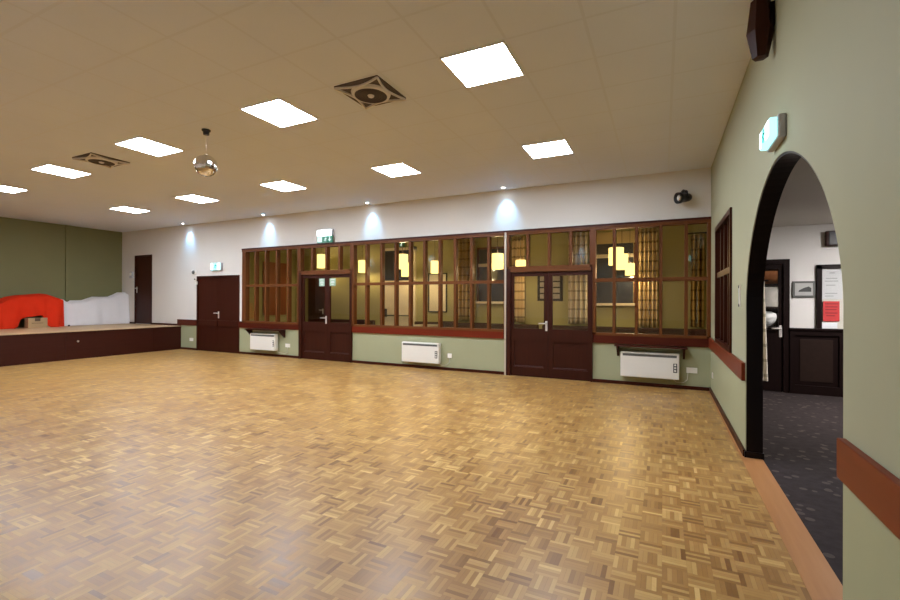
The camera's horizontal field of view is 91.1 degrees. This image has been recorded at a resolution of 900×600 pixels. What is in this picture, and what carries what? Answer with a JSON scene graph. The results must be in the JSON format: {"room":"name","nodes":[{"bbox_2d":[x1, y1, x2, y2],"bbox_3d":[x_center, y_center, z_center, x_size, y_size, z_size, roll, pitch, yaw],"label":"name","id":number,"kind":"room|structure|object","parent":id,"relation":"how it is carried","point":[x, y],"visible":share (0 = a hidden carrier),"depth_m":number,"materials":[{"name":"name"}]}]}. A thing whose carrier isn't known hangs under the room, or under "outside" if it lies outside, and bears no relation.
{"room":"community hall","nodes":[
{"label":"community hall","id":0,"kind":"room"},
{"bbox_2d":[0,217,121,326],"bbox_3d":[-12.018,-0.400,9.820,0.120,3.500,8.500,0,0,26],"label":"wall","id":1,"kind":"structure","parent":0,"point":[32,253],"depth_m":12.15,"materials":[{"name":"green paint"}]},
{"bbox_2d":[65,225,70,301],"bbox_3d":[-10.710,-0.692,12.366,0.065,2.800,0.100,0,0,26],"label":"pipe boxing","id":2,"kind":"object","parent":1,"relation":"attached to","point":[67,227],"visible":0.64,"depth_m":12.34,"materials":[{"name":"green paint"}]},
{"bbox_2d":[249,250,295,321],"bbox_3d":[-6.250,-0.374,13.890,0.120,3.500,3.600,0,0,26],"label":"wall","id":3,"kind":"structure","parent":0,"point":[283,318],"depth_m":14.24,"materials":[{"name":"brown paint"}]},
{"bbox_2d":[263,261,286,314],"bbox_3d":[-5.794,-0.372,14.625,0.060,1.740,0.960,0,0,26],"label":"wood panel","id":4,"kind":"object","parent":3,"relation":"attached to","point":[283,272],"visible":0.66,"depth_m":14.57,"materials":[{"name":"brown wood"}]},
{"bbox_2d":[0,0,752,231],"bbox_3d":[-4.897,-2.129,6.461,15.817,0.100,8.580,0,0,26],"label":"ceiling","id":5,"kind":"structure","parent":0,"point":[632,87],"depth_m":4.50,"materials":[{"name":"paint"}]},
{"bbox_2d":[0,185,27,192],"bbox_3d":[-8.356,-2.083,8.217,0.574,0.012,0.574,0,0,26],"label":"recessed light","id":6,"kind":"object","parent":5,"relation":"in","point":[3,188],"visible":1,"depth_m":8.31,"materials":[{"name":"white plastic"}]},
{"bbox_2d":[30,164,91,177],"bbox_3d":[-6.279,-2.077,7.138,0.574,0.012,0.574,0,0,26],"label":"recessed light","id":7,"kind":"object","parent":5,"relation":"in","point":[48,168],"visible":1,"depth_m":7.13,"materials":[{"name":"white plastic"}]},
{"bbox_2d":[72,152,129,168],"bbox_3d":[-5.172,-2.054,6.555,0.504,0.052,0.504,0,0,26],"label":"ceiling fan cassette","id":8,"kind":"object","parent":5,"relation":"attached to","point":[94,158],"visible":1,"depth_m":6.49,"materials":[{"name":"beige plastic"}]},
{"bbox_2d":[109,206,148,212],"bbox_3d":[-7.370,-2.077,10.172,0.574,0.012,0.574,0,0,26],"label":"recessed light","id":9,"kind":"object","parent":5,"relation":"in","point":[121,208],"visible":1,"depth_m":10.13,"materials":[{"name":"white plastic"}]},
{"bbox_2d":[114,136,183,156],"bbox_3d":[-4.068,-2.071,5.984,0.574,0.012,0.574,0,0,26],"label":"recessed light","id":10,"kind":"object","parent":5,"relation":"in","point":[141,144],"visible":1,"depth_m":5.95,"materials":[{"name":"white plastic"}]},
{"bbox_2d":[174,194,218,202],"bbox_3d":[-5.180,-2.071,9.051,0.574,0.012,0.574,0,0,26],"label":"recessed light","id":11,"kind":"object","parent":5,"relation":"in","point":[195,198],"visible":1,"depth_m":9.00,"materials":[{"name":"white plastic"}]},
{"bbox_2d":[194,128,217,176],"bbox_3d":[-2.973,-1.791,5.384,0.261,0.566,0.261,0,0,-33],"label":"ball","id":12,"kind":"object","parent":5,"relation":"hanging from","point":[205,165],"visible":1,"depth_m":5.31,"materials":[{"name":"silver mirror"}]},
{"bbox_2d":[240,98,317,127],"bbox_3d":[-1.883,-2.064,4.901,0.574,0.012,0.574,0,0,26],"label":"recessed light","id":13,"kind":"object","parent":5,"relation":"in","point":[278,112],"visible":1,"depth_m":4.88,"materials":[{"name":"white plastic"}]},
{"bbox_2d":[259,180,306,191],"bbox_3d":[-3.022,-2.065,8.022,0.574,0.012,0.574,0,0,26],"label":"recessed light","id":14,"kind":"object","parent":5,"relation":"in","point":[284,186],"visible":1,"depth_m":8.02,"materials":[{"name":"white plastic"}]},
{"bbox_2d":[334,75,405,109],"bbox_3d":[-0.786,-2.041,4.392,0.504,0.052,0.504,0,0,26],"label":"ceiling fan cassette","id":15,"kind":"object","parent":5,"relation":"attached to","point":[369,92],"visible":1,"depth_m":4.33,"materials":[{"name":"beige plastic"}]},
{"bbox_2d":[371,162,420,176],"bbox_3d":[-0.847,-2.058,7.008,0.574,0.012,0.574,0,0,26],"label":"recessed light","id":16,"kind":"object","parent":5,"relation":"in","point":[397,169],"visible":1,"depth_m":6.98,"materials":[{"name":"white plastic"}]},
{"bbox_2d":[440,41,523,87],"bbox_3d":[0.296,-2.058,3.895,0.574,0.012,0.574,0,0,26],"label":"recessed light","id":17,"kind":"object","parent":5,"relation":"in","point":[494,62],"visible":1,"depth_m":3.86,"materials":[{"name":"white plastic"}]},
{"bbox_2d":[522,139,573,158],"bbox_3d":[1.339,-2.052,6.021,0.574,0.012,0.574,0,0,26],"label":"recessed light","id":18,"kind":"object","parent":5,"relation":"in","point":[556,147],"visible":1,"depth_m":6.01,"materials":[{"name":"white plastic"}]},
{"bbox_2d":[0,349,811,599],"bbox_3d":[-4.891,1.431,6.448,15.657,0.120,8.380,0,0,26],"label":"floor","id":19,"kind":"structure","parent":0,"point":[177,474],"depth_m":3.24,"materials":[{"name":"wood"}]},
{"bbox_2d":[0,323,180,366],"bbox_3d":[-10.639,1.029,9.219,2.890,0.650,8.372,0,0,26],"label":"stage","id":20,"kind":"object","parent":19,"relation":"on","point":[19,345],"visible":0.99,"depth_m":10.41,"materials":[{"name":"wood"}]},
{"bbox_2d":[24,318,47,327],"bbox_3d":[-10.527,0.581,11.233,0.204,0.252,0.385,0,0,26],"label":"cardboard box","id":21,"kind":"object","parent":20,"relation":"on","point":[28,322],"visible":0.97,"depth_m":11.15,"materials":[{"name":"beige cardboard"}]},
{"bbox_3d":[-10.353,0.414,12.784,0.190,0.590,1.450,0,0,26],"label":"folding table","id":22,"kind":"object","parent":20,"relation":"on","visible":0},
{"bbox_2d":[62,292,129,325],"bbox_3d":[-10.272,0.237,12.756,0.416,0.948,1.712,0,0,26],"label":"sheet","id":23,"kind":"object","parent":22,"relation":"on","point":[114,308],"visible":0.9,"depth_m":12.72,"materials":[{"name":"white fabric"}]},
{"bbox_2d":[708,391,842,599],"bbox_3d":[2.235,1.450,3.015,0.163,0.123,8.380,0,0,26],"label":"threshold","id":24,"kind":"object","parent":19,"relation":"on","point":[819,579],"visible":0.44,"depth_m":2.58,"materials":[{"name":"brown wood"}]},
{"bbox_2d":[122,167,710,386],"bbox_3d":[-2.859,-0.367,10.192,16.300,3.500,0.120,0,0,26],"label":"wall","id":25,"kind":"structure","parent":0,"point":[176,251],"depth_m":8.96,"materials":[{"name":"beige paint"}]},
{"bbox_2d":[134,254,151,323],"bbox_3d":[-9.116,-0.311,13.159,0.850,2.050,0.166,0,0,26],"label":"door","id":26,"kind":"structure","parent":25,"relation":"in","point":[142,280],"depth_m":13.15,"materials":[{"name":"brown wood"}]},
{"bbox_2d":[211,262,222,270],"bbox_3d":[-6.171,-0.882,11.677,0.384,0.204,0.081,0,0,26],"label":"exit sign","id":27,"kind":"object","parent":25,"relation":"attached to","point":[214,266],"visible":1,"depth_m":11.62,"materials":[{"name":"white plastic"}]},
{"bbox_2d":[196,275,239,353],"bbox_3d":[-6.155,0.363,11.730,1.670,2.020,0.166,0,0,26],"label":"door","id":28,"kind":"structure","parent":25,"relation":"in","point":[218,297],"depth_m":11.71,"materials":[{"name":"brown wood"}]},
{"bbox_2d":[250,333,277,350],"bbox_3d":[-4.578,1.027,10.871,0.860,0.405,0.140,0,0,26],"label":"wall heater","id":29,"kind":"object","parent":25,"relation":"attached to","point":[258,341],"visible":1,"depth_m":10.80,"materials":[{"name":"white metal"}]},
{"bbox_2d":[251,334,273,336],"bbox_3d":[-4.602,0.868,10.821,0.790,0.039,0.010,0,0,26],"label":"grille","id":30,"kind":"object","parent":29,"relation":"attached to","point":[252,335],"depth_m":10.82,"materials":[{"name":"silver metal"}]},
{"bbox_2d":[245,328,284,337],"bbox_3d":[-4.530,0.810,10.820,1.210,0.195,0.188,0,0,26],"label":"shelf","id":31,"kind":"object","parent":25,"relation":"attached to","point":[249,330],"visible":0.98,"depth_m":10.68,"materials":[{"name":"brown wood"}]},
{"bbox_2d":[242,246,298,324],"bbox_3d":[-4.412,-0.352,10.896,1.930,1.860,0.130,0,0,26],"label":"window","id":32,"kind":"structure","parent":25,"relation":"in","point":[246,285],"depth_m":10.92,"materials":[{"name":"brown wood"}]},
{"bbox_2d":[298,271,352,362],"bbox_3d":[-2.856,0.370,10.123,1.550,2.025,0.168,0,0,26],"label":"door","id":33,"kind":"structure","parent":25,"relation":"in","point":[327,340],"depth_m":10.09,"materials":[{"name":"brown wood"}]},
{"bbox_2d":[319,279,324,285],"bbox_3d":[-2.945,-0.405,10.151,0.160,0.175,0.004,0,0,26],"label":"notice","id":34,"kind":"object","parent":33,"relation":"attached to","point":[321,281],"visible":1,"depth_m":10.15,"materials":[{"name":"white paper"}]},
{"bbox_2d":[330,278,335,285],"bbox_3d":[-2.661,-0.404,10.014,0.170,0.175,0.004,0,0,26],"label":"notice","id":35,"kind":"object","parent":33,"relation":"attached to","point":[332,280],"visible":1,"depth_m":10.01,"materials":[{"name":"white paper"}]},
{"bbox_2d":[299,243,351,272],"bbox_3d":[-2.843,-0.957,10.141,1.550,0.640,0.130,0,0,26],"label":"window","id":36,"kind":"structure","parent":25,"relation":"in","point":[340,246],"depth_m":10.12,"materials":[{"name":"brown wood"}]},
{"bbox_2d":[317,229,333,242],"bbox_3d":[-2.835,-1.452,10.062,0.450,0.300,0.100,0,0,26],"label":"exit sign","id":37,"kind":"object","parent":25,"relation":"attached to","point":[323,236],"visible":1,"depth_m":10.02,"materials":[{"name":"white plastic"}]},
{"bbox_2d":[317,229,330,236],"bbox_3d":[-2.857,-1.522,10.027,0.410,0.140,0.018,0,0,26],"label":"lamp","id":38,"kind":"object","parent":37,"relation":"attached to","point":[327,232],"depth_m":10.02,"materials":[{"name":"white plastic"}]},
{"bbox_2d":[130,322,708,390],"bbox_3d":[-3.058,1.032,10.206,15.697,0.700,0.020,0,0,26],"label":"baseboard","id":39,"kind":"structure","parent":25,"relation":"attached to","point":[187,348],"depth_m":8.59,"materials":[{"name":"brown wood"}]},
{"bbox_2d":[402,341,440,363],"bbox_3d":[-0.587,1.062,8.948,0.860,0.405,0.140,0,0,26],"label":"wall heater","id":40,"kind":"object","parent":25,"relation":"attached to","point":[420,352],"visible":1,"depth_m":8.88,"materials":[{"name":"white metal"}]},
{"bbox_2d":[403,343,436,346],"bbox_3d":[-0.611,0.903,8.899,0.790,0.039,0.010,0,0,26],"label":"grille","id":41,"kind":"object","parent":40,"relation":"attached to","point":[404,344],"depth_m":8.89,"materials":[{"name":"silver metal"}]},
{"bbox_2d":[177,217,710,347],"bbox_3d":[-1.808,-0.290,9.635,12.957,2.012,0.140,0,0,26],"label":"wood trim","id":42,"kind":"structure","parent":25,"relation":"in","point":[440,282],"depth_m":8.90,"materials":[{"name":"brown wood"}]},
{"bbox_2d":[504,232,506,374],"bbox_3d":[1.035,0.064,8.220,0.034,2.660,0.050,0,0,26],"label":"trunking","id":43,"kind":"structure","parent":25,"relation":"attached to","point":[505,248],"depth_m":8.20,"materials":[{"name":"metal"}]},
{"bbox_2d":[506,267,592,381],"bbox_3d":[1.752,0.414,7.902,1.540,1.965,0.168,0,0,26],"label":"door","id":44,"kind":"structure","parent":25,"relation":"in","point":[548,352],"depth_m":7.88,"materials":[{"name":"brown wood"}]},
{"bbox_2d":[506,227,592,268],"bbox_3d":[1.765,-0.916,7.921,1.540,0.695,0.130,0,0,26],"label":"window","id":45,"kind":"structure","parent":25,"relation":"in","point":[581,229],"depth_m":7.87,"materials":[{"name":"brown wood"}]},
{"bbox_2d":[620,351,678,379],"bbox_3d":[3.210,1.048,7.118,0.860,0.405,0.140,0,0,26],"label":"wall heater","id":46,"kind":"object","parent":25,"relation":"attached to","point":[632,364],"visible":1,"depth_m":7.07,"materials":[{"name":"white metal"}]},
{"bbox_2d":[623,353,676,357],"bbox_3d":[3.187,0.889,7.069,0.790,0.039,0.010,0,0,26],"label":"grille","id":47,"kind":"object","parent":46,"relation":"attached to","point":[625,355],"depth_m":7.07,"materials":[{"name":"silver metal"}]},
{"bbox_2d":[614,344,687,358],"bbox_3d":[3.209,0.833,7.092,1.060,0.195,0.188,0,0,26],"label":"shelf","id":48,"kind":"object","parent":25,"relation":"attached to","point":[616,345],"visible":1,"depth_m":7.01,"materials":[{"name":"brown wood"}]},
{"bbox_2d":[674,189,691,203],"bbox_3d":[3.612,-1.608,6.858,0.245,0.242,0.250,0,0,-3],"label":"spotlight","id":49,"kind":"object","parent":25,"relation":"attached to","point":[683,196],"visible":1,"depth_m":6.79,"materials":[{"name":"black plastic"}]},
{"bbox_2d":[686,367,696,372],"bbox_3d":[3.785,1.102,6.912,0.150,0.086,0.016,0,0,26],"label":"wall socket","id":50,"kind":"object","parent":25,"relation":"attached to","point":[688,370],"visible":1,"depth_m":6.91,"materials":[{"name":"white plastic"}]},
{"bbox_2d":[295,224,706,328],"bbox_3d":[0.301,-0.353,12.799,12.870,3.500,0.120,0,0,26],"label":"wall","id":51,"kind":"structure","parent":0,"point":[673,236],"depth_m":11.80,"materials":[{"name":"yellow paint"}]},
{"bbox_2d":[308,278,324,321],"bbox_3d":[-4.521,0.263,14.983,0.810,2.240,0.126,0,0,26],"label":"door","id":52,"kind":"structure","parent":51,"relation":"in","point":[316,293],"depth_m":15.02,"materials":[{"name":"brown wood"}]},
{"bbox_2d":[385,247,416,325],"bbox_3d":[-1.590,-0.108,13.577,1.210,3.000,0.118,0,0,26],"label":"door","id":53,"kind":"structure","parent":51,"relation":"in","point":[389,252],"depth_m":13.58,"materials":[{"name":"beige paint"}]},
{"bbox_2d":[428,273,446,312],"bbox_3d":[-0.367,-0.215,13.037,0.620,1.160,0.030,0,0,26],"label":"notice board","id":54,"kind":"object","parent":51,"relation":"attached to","point":[432,289],"visible":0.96,"depth_m":13.06,"materials":[{"name":"beige wood"}]},
{"bbox_2d":[453,238,475,320],"bbox_3d":[0.424,-0.595,12.534,0.840,2.344,0.251,0,0,26],"label":"curtain","id":55,"kind":"object","parent":51,"relation":"hanging from","point":[463,244],"visible":0.52,"depth_m":12.49,"materials":[{"name":"brown fabric"}]},
{"bbox_2d":[475,246,511,303],"bbox_3d":[1.209,-0.685,12.229,1.160,1.570,0.120,0,0,26],"label":"window","id":56,"kind":"structure","parent":51,"relation":"in","point":[497,290],"depth_m":12.32,"materials":[{"name":"glass"}]},
{"bbox_2d":[511,235,524,322],"bbox_3d":[1.847,-0.570,11.848,0.520,2.344,0.251,0,0,26],"label":"curtain","id":57,"kind":"object","parent":51,"relation":"hanging from","point":[518,243],"visible":0.66,"depth_m":11.80,"materials":[{"name":"brown fabric"}]},
{"bbox_2d":[537,276,562,300],"bbox_3d":[2.623,-0.326,11.595,0.660,0.700,0.033,0,0,26],"label":"window","id":58,"kind":"structure","parent":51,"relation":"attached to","point":[557,280],"depth_m":11.53,"materials":[{"name":"black wood"}]},
{"bbox_2d":[568,231,589,323],"bbox_3d":[3.239,-0.566,11.178,0.630,2.344,0.251,0,0,26],"label":"curtain","id":59,"kind":"object","parent":51,"relation":"hanging from","point":[577,284],"visible":0.84,"depth_m":11.13,"materials":[{"name":"brown fabric"}]},
{"bbox_2d":[587,231,638,305],"bbox_3d":[3.993,-0.767,10.888,1.220,1.810,0.120,0,0,26],"label":"window","id":60,"kind":"structure","parent":51,"relation":"in","point":[624,290],"depth_m":10.89,"materials":[{"name":"glass"}]},
{"bbox_2d":[597,231,634,243],"bbox_3d":[3.996,-1.532,10.888,1.060,0.280,0.018,0,0,26],"label":"blind","id":61,"kind":"object","parent":60,"relation":"attached to","point":[625,237],"depth_m":10.82,"materials":[{"name":"beige fabric"}]},
{"bbox_2d":[634,227,657,327],"bbox_3d":[4.692,-0.532,10.478,0.605,2.404,0.251,0,0,26],"label":"curtain","id":62,"kind":"object","parent":51,"relation":"hanging from","point":[647,238],"visible":0.89,"depth_m":10.44,"materials":[{"name":"brown fabric"}]},
{"bbox_2d":[688,232,706,326],"bbox_3d":[5.617,-0.459,10.032,0.430,2.144,0.251,0,0,26],"label":"curtain","id":63,"kind":"object","parent":51,"relation":"hanging from","point":[697,241],"visible":0.93,"depth_m":9.98,"materials":[{"name":"brown fabric"}]},
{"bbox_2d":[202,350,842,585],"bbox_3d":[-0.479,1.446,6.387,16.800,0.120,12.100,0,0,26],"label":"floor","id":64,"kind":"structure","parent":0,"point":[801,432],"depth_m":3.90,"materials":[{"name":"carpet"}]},
{"bbox_2d":[323,319,374,324],"bbox_3d":[-3.313,1.006,13.981,2.000,0.760,0.440,0,0,26],"label":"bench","id":65,"kind":"object","parent":64,"relation":"on","point":[372,322],"visible":0.17,"depth_m":14.16,"materials":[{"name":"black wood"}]},
{"bbox_2d":[413,324,437,326],"bbox_3d":[-0.665,1.022,11.528,0.820,0.740,0.820,0,0,26],"label":"table","id":66,"kind":"object","parent":64,"relation":"on","point":[428,325],"visible":0.29,"depth_m":11.31,"materials":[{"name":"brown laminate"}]},
{"bbox_2d":[443,321,453,326],"bbox_3d":[0.005,0.964,11.306,0.440,0.860,0.440,0,0,26],"label":"chair","id":67,"kind":"object","parent":64,"relation":"on","point":[445,323],"visible":0.03,"depth_m":11.08,"materials":[{"name":"red fabric"}]},
{"bbox_2d":[414,321,538,328],"bbox_3d":[0.561,1.017,12.114,3.700,0.760,0.440,0,0,26],"label":"bench","id":68,"kind":"object","parent":64,"relation":"on","point":[460,325],"visible":0.16,"depth_m":11.89,"materials":[{"name":"black wood"}]},
{"bbox_2d":[474,323,486,327],"bbox_3d":[0.776,0.966,10.601,0.440,0.860,0.440,0,0,26],"label":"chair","id":69,"kind":"object","parent":64,"relation":"on","point":[476,325],"visible":0.05,"depth_m":10.39,"materials":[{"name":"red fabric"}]},
{"bbox_2d":[542,325,705,335],"bbox_3d":[3.984,1.027,10.465,3.700,0.760,0.440,0,0,26],"label":"bench","id":70,"kind":"object","parent":64,"relation":"on","point":[672,331],"visible":0.16,"depth_m":10.35,"materials":[{"name":"black wood"}]},
{"bbox_2d":[765,269,777,325],"bbox_3d":[5.416,0.308,7.269,1.150,2.400,1.000,0,0,26],"label":"wall","id":71,"kind":"structure","parent":0,"point":[775,323],"depth_m":7.62,"materials":[{"name":"black paint"}]},
{"bbox_2d":[765,284,777,329],"bbox_3d":[5.407,0.459,7.345,1.010,1.900,0.630,0,0,26],"label":"shelf","id":72,"kind":"object","parent":71,"relation":"on","point":[766,285],"visible":0.1,"depth_m":7.13,"materials":[{"name":"black wood"}]},
{"bbox_2d":[764,271,777,283],"bbox_3d":[5.258,-0.367,7.375,0.430,0.210,0.350,0,0,26],"label":"storage box","id":73,"kind":"object","parent":72,"relation":"on","point":[772,276],"visible":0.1,"depth_m":7.19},
{"bbox_2d":[765,287,777,306],"bbox_3d":[5.246,-0.052,7.352,0.430,0.320,0.400,0,0,26],"label":"carton","id":74,"kind":"object","parent":72,"relation":"on","point":[771,293],"visible":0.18,"depth_m":7.15,"materials":[{"name":"white cardboard"}]},
{"bbox_2d":[766,311,776,326],"bbox_3d":[5.177,0.318,7.251,0.302,0.260,0.156,0,0,26],"label":"bag","id":75,"kind":"object","parent":72,"relation":"on","point":[771,317],"visible":0.41,"depth_m":7.17,"materials":[{"name":"paper"}]},
{"bbox_2d":[772,157,833,226],"bbox_3d":[4.417,-1.181,2.260,4.410,0.100,8.900,0,0,26],"label":"ceiling","id":76,"kind":"structure","parent":0,"point":[803,201],"depth_m":5.11,"materials":[{"name":"paint"}]},
{"bbox_2d":[767,224,840,391],"bbox_3d":[6.529,0.121,6.123,4.150,2.580,0.100,0,0,26],"label":"wall","id":77,"kind":"structure","parent":0,"point":[804,245],"depth_m":6.65,"materials":[{"name":"white paint"}]},
{"bbox_2d":[763,259,789,392],"bbox_3d":[4.903,0.391,6.855,0.585,2.030,0.151,0,0,26],"label":"door","id":78,"kind":"structure","parent":77,"relation":"in","point":[778,341],"depth_m":6.76,"materials":[{"name":"black wood"}]},
{"bbox_2d":[763,280,768,380],"bbox_3d":[4.739,0.465,6.832,0.290,1.542,0.124,0,0,26],"label":"plaid curtain","id":79,"kind":"object","parent":78,"relation":"hanging from","point":[765,365],"visible":0.29,"depth_m":6.74,"materials":[{"name":"beige fabric"}]},
{"bbox_2d":[792,281,814,296],"bbox_3d":[5.315,-0.160,6.636,0.275,0.245,0.030,0,0,26],"label":"picture","id":80,"kind":"object","parent":77,"relation":"attached to","point":[799,288],"visible":1,"depth_m":6.63},
{"bbox_2d":[799,287,810,291],"bbox_3d":[5.318,-0.163,6.619,0.155,0.080,0.002,0,0,26],"label":"print","id":81,"kind":"object","parent":80,"relation":"attached to","point":[801,289],"depth_m":6.62},
{"bbox_2d":[790,328,842,396],"bbox_3d":[6.703,0.919,5.939,3.453,0.985,0.075,0,0,26],"label":"panelling","id":82,"kind":"object","parent":77,"relation":"attached to","point":[816,355],"visible":0.59,"depth_m":6.55,"materials":[{"name":"black wood"}]},
{"bbox_2d":[816,264,842,328],"bbox_3d":[5.828,-0.049,6.383,0.840,0.945,0.040,0,0,26],"label":"notice board","id":83,"kind":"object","parent":77,"relation":"in","point":[819,301],"depth_m":6.53,"materials":[{"name":"white paper"}]},
{"bbox_2d":[822,323,836,328],"bbox_3d":[5.581,0.376,6.495,0.180,0.085,0.005,0,0,26],"label":"paper slip","id":84,"kind":"object","parent":83,"relation":"attached to","point":[824,325],"visible":1,"depth_m":6.49,"materials":[{"name":"white paper"}]},
{"bbox_2d":[823,301,839,320],"bbox_3d":[5.600,0.166,6.486,0.190,0.295,0.006,0,0,26],"label":"notice","id":85,"kind":"object","parent":83,"relation":"attached to","point":[831,309],"visible":1,"depth_m":6.48,"materials":[{"name":"paper"}]},
{"bbox_2d":[822,269,841,298],"bbox_3d":[5.617,-0.232,6.491,0.235,0.440,0.005,0,0,26],"label":"notice","id":86,"kind":"object","parent":83,"relation":"attached to","point":[831,278],"visible":0.98,"depth_m":6.49,"materials":[{"name":"paper"}]},
{"bbox_2d":[825,230,837,245],"bbox_3d":[5.630,-0.902,6.444,0.235,0.220,0.088,0,0,26],"label":"speaker","id":87,"kind":"object","parent":77,"relation":"attached to","point":[830,236],"visible":0.45,"depth_m":6.43},
{"bbox_2d":[829,231,837,244],"bbox_3d":[5.622,-0.902,6.404,0.197,0.196,0.010,0,0,26],"label":"speaker grille","id":88,"kind":"object","parent":87,"relation":"attached to","point":[832,234],"depth_m":6.43,"materials":[{"name":"black plastic"}]},
{"bbox_2d":[711,0,899,599],"bbox_3d":[2.233,-0.358,2.954,0.123,3.500,8.500,0,0,26],"label":"wall","id":89,"kind":"structure","parent":0,"point":[832,66],"depth_m":1.74,"materials":[{"name":"green paint"}]},
{"bbox_2d":[592,219,744,380],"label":"window","id":90,"kind":"structure","parent":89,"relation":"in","point":[686,223],"depth_m":7.08,"materials":[{"name":"brown wood"}]},
{"bbox_2d":[714,207,731,352],"bbox_3d":[3.390,-0.211,5.383,0.145,1.560,1.520,0,0,26],"label":"window","id":91,"kind":"structure","parent":89,"relation":"in","point":[723,230],"depth_m":5.38,"materials":[{"name":"brown wood"}]},
{"bbox_2d":[709,387,745,455],"bbox_3d":[2.184,1.362,3.028,0.020,0.060,8.360,0,0,26],"label":"baseboard","id":92,"kind":"structure","parent":89,"relation":"attached to","point":[736,438],"depth_m":4.80,"materials":[{"name":"brown wood"}]},
{"bbox_2d":[738,285,740,306],"bbox_3d":[2.763,-0.037,4.219,0.018,0.207,0.060,0,0,26],"label":"wall strip","id":93,"kind":"object","parent":89,"relation":"attached to","point":[739,286],"visible":1,"depth_m":4.19,"materials":[{"name":"white plastic"}]},
{"bbox_2d":[746,0,774,61],"bbox_3d":[2.101,-1.834,2.990,0.160,0.400,0.139,0,0,26],"label":"wall speaker","id":94,"kind":"object","parent":89,"relation":"attached to","point":[761,20],"visible":1,"depth_m":2.94,"materials":[{"name":"brown wood"}]},
{"bbox_2d":[760,113,786,151],"bbox_3d":[2.047,-1.054,2.808,0.088,0.144,0.320,0,0,26],"label":"exit sign","id":95,"kind":"object","parent":89,"relation":"attached to","point":[773,133],"visible":1,"depth_m":2.69,"materials":[{"name":"white plastic"}]},
{"bbox_2d":[744,151,823,459],"bbox_3d":[2.179,0.234,2.849,0.145,2.315,2.367,0,0,26],"label":"lining","id":96,"kind":"object","parent":89,"relation":"attached to","point":[778,176],"visible":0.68,"depth_m":3.87,"materials":[{"name":"black paint"}]},
{"bbox_2d":[837,438,899,539],"bbox_3d":[0.976,0.634,0.527,0.030,0.160,2.800,0,0,26],"label":"rail","id":97,"kind":"object","parent":89,"relation":"attached to","point":[873,484],"visible":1,"depth_m":1.50,"materials":[{"name":"red wood"}]},
{"bbox_3d":[-0.474,-2.108,11.157,12.850,0.100,3.720,0,0,26],"label":"ceiling","id":98,"kind":"structure","parent":0,"visible":0},
{"bbox_2d":[317,254,324,267],"bbox_3d":[-4.186,-1.552,14.342,0.250,1.030,0.250,0,0,26],"label":"pendant lamp","id":99,"kind":"object","parent":98,"relation":"hanging from","point":[320,257],"visible":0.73,"depth_m":14.23,"materials":[{"name":"yellow glass"}]},
{"bbox_2d":[358,260,364,272],"bbox_3d":[-2.709,-1.452,13.630,0.230,1.220,0.230,0,0,26],"label":"pendant lamp","id":100,"kind":"object","parent":98,"relation":"hanging from","point":[361,263],"visible":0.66,"depth_m":13.53,"materials":[{"name":"yellow glass"}]},
{"bbox_2d":[399,243,407,268],"bbox_3d":[-1.077,-1.384,10.036,0.250,1.355,0.250,0,0,26],"label":"pendant lamp","id":101,"kind":"object","parent":98,"relation":"hanging from","point":[403,258],"visible":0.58,"depth_m":9.92,"materials":[{"name":"yellow glass"}]},
{"bbox_2d":[401,263,408,276],"bbox_3d":[-1.297,-1.368,12.783,0.220,1.380,0.220,0,0,26],"label":"pendant lamp","id":102,"kind":"object","parent":98,"relation":"hanging from","point":[404,272],"visible":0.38,"depth_m":12.70,"materials":[{"name":"yellow glass"}]},
{"bbox_2d":[431,261,437,273],"bbox_3d":[-0.414,-1.391,12.081,0.220,1.330,0.220,0,0,26],"label":"pendant lamp","id":103,"kind":"object","parent":98,"relation":"hanging from","point":[434,264],"visible":0.66,"depth_m":11.98,"materials":[{"name":"yellow glass"}]},
{"bbox_2d":[492,247,503,269],"bbox_3d":[1.020,-1.357,9.436,0.250,1.395,0.250,0,0,26],"label":"pendant lamp","id":104,"kind":"object","parent":98,"relation":"hanging from","point":[497,258],"visible":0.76,"depth_m":9.33,"materials":[{"name":"yellow glass"}]},
{"bbox_2d":[516,255,525,266],"bbox_3d":[1.750,-1.352,10.927,0.250,1.395,0.250,0,0,26],"label":"pendant lamp","id":105,"kind":"object","parent":98,"relation":"hanging from","point":[520,262],"visible":0.52,"depth_m":10.82,"materials":[{"name":"yellow glass"}]},
{"bbox_2d":[609,229,623,265],"bbox_3d":[2.902,-1.330,7.708,0.250,1.440,0.250,0,0,26],"label":"pendant lamp","id":106,"kind":"object","parent":98,"relation":"hanging from","point":[619,250],"visible":0.56,"depth_m":7.61,"materials":[{"name":"yellow glass"}]},
{"bbox_2d":[616,254,627,269],"bbox_3d":[3.672,-1.347,9.435,0.250,1.395,0.250,0,0,26],"label":"pendant lamp","id":107,"kind":"object","parent":98,"relation":"hanging from","point":[625,266],"visible":0.3,"depth_m":9.32,"materials":[{"name":"yellow glass"}]},
{"bbox_2d":[625,263,634,275],"bbox_3d":[4.235,-1.312,10.396,0.210,1.460,0.210,0,0,26],"label":"pendant lamp","id":108,"kind":"object","parent":98,"relation":"hanging from","point":[631,266],"visible":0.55,"depth_m":10.30,"materials":[{"name":"yellow glass"}]},
{"bbox_3d":[-11.160,0.429,10.787,0.430,0.550,2.350,0,0,26],"label":"folding table","id":109,"kind":"object","parent":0,"visible":0},
{"bbox_2d":[0,294,63,328],"bbox_3d":[-11.066,0.269,10.742,0.694,0.876,2.594,0,0,26],"label":"cloth","id":110,"kind":"object","parent":109,"relation":"on","point":[14,308],"visible":1,"depth_m":11.15,"materials":[{"name":"red fabric"}]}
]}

